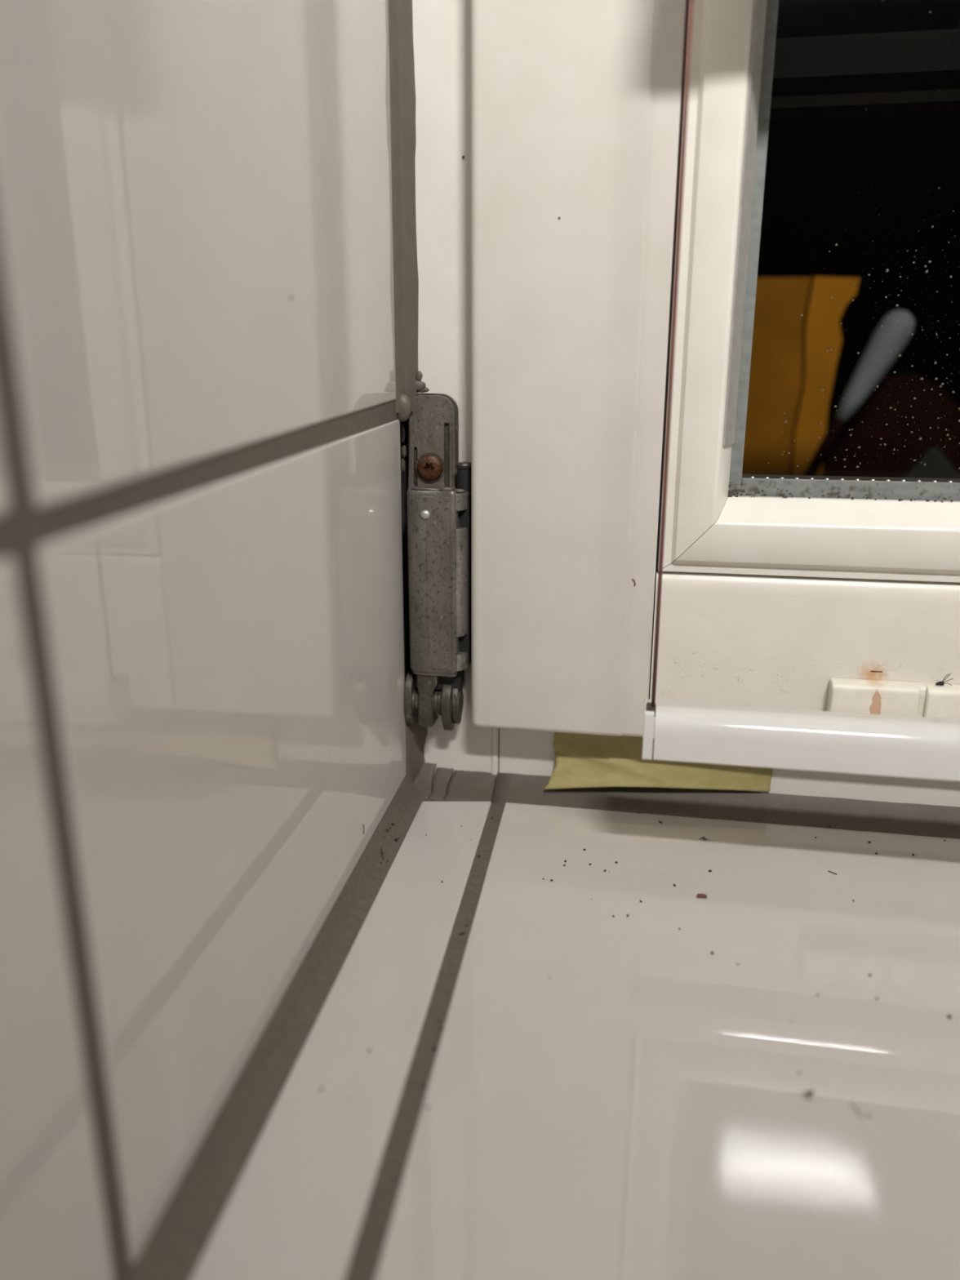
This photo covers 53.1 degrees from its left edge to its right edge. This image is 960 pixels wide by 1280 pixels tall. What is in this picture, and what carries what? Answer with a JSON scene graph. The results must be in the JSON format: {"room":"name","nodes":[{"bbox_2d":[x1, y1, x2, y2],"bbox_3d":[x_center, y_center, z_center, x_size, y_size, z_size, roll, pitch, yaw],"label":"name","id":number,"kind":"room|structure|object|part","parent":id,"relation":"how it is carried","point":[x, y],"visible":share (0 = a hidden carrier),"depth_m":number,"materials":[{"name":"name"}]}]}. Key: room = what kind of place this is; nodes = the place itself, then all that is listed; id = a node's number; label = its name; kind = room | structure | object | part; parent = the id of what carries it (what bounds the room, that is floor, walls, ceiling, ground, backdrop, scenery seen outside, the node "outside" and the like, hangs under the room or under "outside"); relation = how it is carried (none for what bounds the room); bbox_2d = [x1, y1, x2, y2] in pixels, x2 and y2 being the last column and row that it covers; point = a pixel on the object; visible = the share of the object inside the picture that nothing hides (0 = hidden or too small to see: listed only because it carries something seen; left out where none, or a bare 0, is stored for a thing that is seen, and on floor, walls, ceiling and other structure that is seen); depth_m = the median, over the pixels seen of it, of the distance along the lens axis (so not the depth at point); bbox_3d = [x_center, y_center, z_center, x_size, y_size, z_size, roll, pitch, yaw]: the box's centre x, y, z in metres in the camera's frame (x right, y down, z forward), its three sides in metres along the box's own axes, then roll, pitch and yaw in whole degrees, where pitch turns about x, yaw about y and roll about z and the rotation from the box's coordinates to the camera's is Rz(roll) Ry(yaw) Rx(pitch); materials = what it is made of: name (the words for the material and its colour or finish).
{"room":"bathroom","nodes":[
{"label":"bathroom","id":0,"kind":"room"},
{"bbox_2d":[0,0,406,1279],"bbox_3d":[-0.186,0.104,-0.582,0.026,2.250,1.896,3,16,9],"label":"wall","id":1,"kind":"structure","parent":0,"point":[202,724],"depth_m":0.17,"materials":[{"name":"grey tile"}]},
{"bbox_2d":[124,774,959,1279],"bbox_3d":[0.259,0.174,0.042,0.700,0.049,0.616,3,16,10],"label":"windowsill","id":2,"kind":"structure","parent":1,"relation":"attached to","point":[638,1109],"depth_m":0.23,"materials":[{"name":"grey tile"}]},
{"bbox_2d":[696,893,706,897],"bbox_3d":[0.070,0.081,0.304,0.003,0.001,0.002,3,16,10],"label":"chip","id":3,"kind":"object","parent":2,"relation":"on","point":[699,895],"visible":1,"depth_m":0.30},
{"bbox_2d":[801,1089,813,1098],"bbox_3d":[0.076,0.105,0.222,0.003,0.001,0.002,-6,17,-20],"label":"debris","id":4,"kind":"object","parent":2,"relation":"on","point":[808,1094],"visible":1,"depth_m":0.22,"materials":[{"name":"black"}]},
{"bbox_3d":[0.560,-0.145,0.278,1.220,2.250,0.020,3,16,10],"label":"wall window","id":5,"kind":"structure","parent":0,"visible":0},
{"bbox_2d":[387,0,959,839],"bbox_3d":[0.269,-0.360,0.237,0.602,0.925,0.087,3,16,10],"label":"window","id":6,"kind":"structure","parent":5,"relation":"attached to","point":[549,337],"depth_m":0.32,"materials":[{"name":"white paint"}]},
{"bbox_2d":[404,393,471,730],"bbox_3d":[-0.015,-0.026,0.353,0.026,0.125,0.017,3,16,10],"label":"window hinge","id":7,"kind":"object","parent":6,"relation":"attached to","point":[438,493],"visible":1,"depth_m":0.35,"materials":[{"name":"metal"}]},
{"bbox_3d":[-0.019,0.022,0.365,0.008,0.021,0.009,3,16,10],"label":"pivot arm","id":8,"kind":"part","parent":7,"relation":"part of","materials":[{"name":"metal"}]},
{"bbox_2d":[415,452,444,482],"bbox_3d":[-0.018,-0.062,0.348,0.011,0.011,0.001,3,16,10],"label":"screw","id":9,"kind":"object","parent":7,"relation":"in","point":[429,466],"depth_m":0.35,"materials":[{"name":"metal"}]},
{"bbox_3d":[-0.018,-0.071,0.346,0.018,0.034,0.001,3,16,10],"label":"plate","id":10,"kind":"part","parent":7,"relation":"part of","materials":[{"name":"metal"}]},
{"bbox_3d":[-0.016,-0.044,0.355,0.022,0.092,0.002,3,16,10],"label":"mounting plate","id":11,"kind":"part","parent":7,"relation":"part of","materials":[{"name":"metal"}]},
{"bbox_2d":[543,732,773,791],"bbox_3d":[0.067,0.044,0.362,0.085,0.031,0.008,3,16,10],"label":"tape","id":12,"kind":"object","parent":6,"relation":"attached to","point":[582,760],"visible":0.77,"depth_m":0.37,"materials":[{"name":"yellow paper"}]},
{"bbox_3d":[0.288,0.060,0.353,0.561,0.054,0.044,3,16,10],"label":"frame rail","id":13,"kind":"part","parent":6,"relation":"part of","materials":[{"name":"white paint"}]},
{"bbox_2d":[641,0,959,782],"bbox_3d":[0.262,-0.083,0.232,0.426,0.269,0.015,3,16,10],"label":"window frame","id":14,"kind":"structure","parent":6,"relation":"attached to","point":[922,748],"depth_m":0.29,"materials":[{"name":"white plastic"}]},
{"bbox_3d":[0.054,0.022,0.301,0.003,0.002,0.007,3,16,10],"label":"cord seat","id":15,"kind":"part","parent":14,"relation":"part of","materials":[{"name":"white plastic"}]},
{"bbox_3d":[0.054,-0.087,0.270,0.001,0.224,0.001,3,16,10],"label":"cord","id":16,"kind":"part","parent":14,"relation":"part of","materials":[{"name":"white plastic"}]},
{"bbox_3d":[0.263,0.039,0.267,0.423,0.015,0.015,3,16,10],"label":"rail","id":17,"kind":"part","parent":14,"relation":"part of","materials":[{"name":"white plastic"}]},
{"bbox_2d":[742,276,859,475],"bbox_3d":[0.165,-0.156,0.630,0.140,0.154,0.022,3,16,10],"label":"panel","id":18,"kind":"object","parent":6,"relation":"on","point":[785,353],"visible":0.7,"depth_m":0.61,"materials":[{"name":"brown wood"}]},
{"bbox_3d":[0.312,0.006,0.309,0.504,0.081,0.032,3,16,10],"label":"sash rail","id":19,"kind":"part","parent":6,"relation":"part of","materials":[{"name":"paint"}]},
{"bbox_2d":[803,309,915,475],"bbox_3d":[0.228,-0.136,0.603,0.070,0.134,0.020,3,16,10],"label":"handle","id":20,"kind":"object","parent":6,"relation":"on","point":[860,385],"visible":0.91,"depth_m":0.58,"materials":[{"name":"grey plastic"}]},
{"bbox_2d":[822,373,959,477],"bbox_3d":[0.280,-0.131,0.652,0.101,0.096,0.048,3,16,10],"label":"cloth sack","id":21,"kind":"object","parent":6,"relation":"on","point":[898,464],"visible":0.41,"depth_m":0.63,"materials":[{"name":"fabric"}]},
{"bbox_2d":[826,677,959,719],"bbox_3d":[0.149,0.022,0.324,0.060,0.015,0.006,3,16,10],"label":"drain cover","id":22,"kind":"object","parent":6,"relation":"attached to","point":[924,700],"visible":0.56,"depth_m":0.32,"materials":[{"name":"paint"}]},
{"bbox_2d":[935,673,953,685],"bbox_3d":[0.155,0.013,0.321,0.005,0.004,0.001,3,16,10],"label":"insect","id":23,"kind":"object","parent":22,"relation":"on","point":[941,682],"visible":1,"depth_m":0.32,"materials":[{"name":"black"}]},
{"bbox_2d":[903,448,959,478],"bbox_3d":[0.280,-0.091,0.593,0.055,0.052,0.014,3,16,10],"label":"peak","id":24,"kind":"object","parent":6,"relation":"on","point":[934,459],"visible":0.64,"depth_m":0.59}
]}

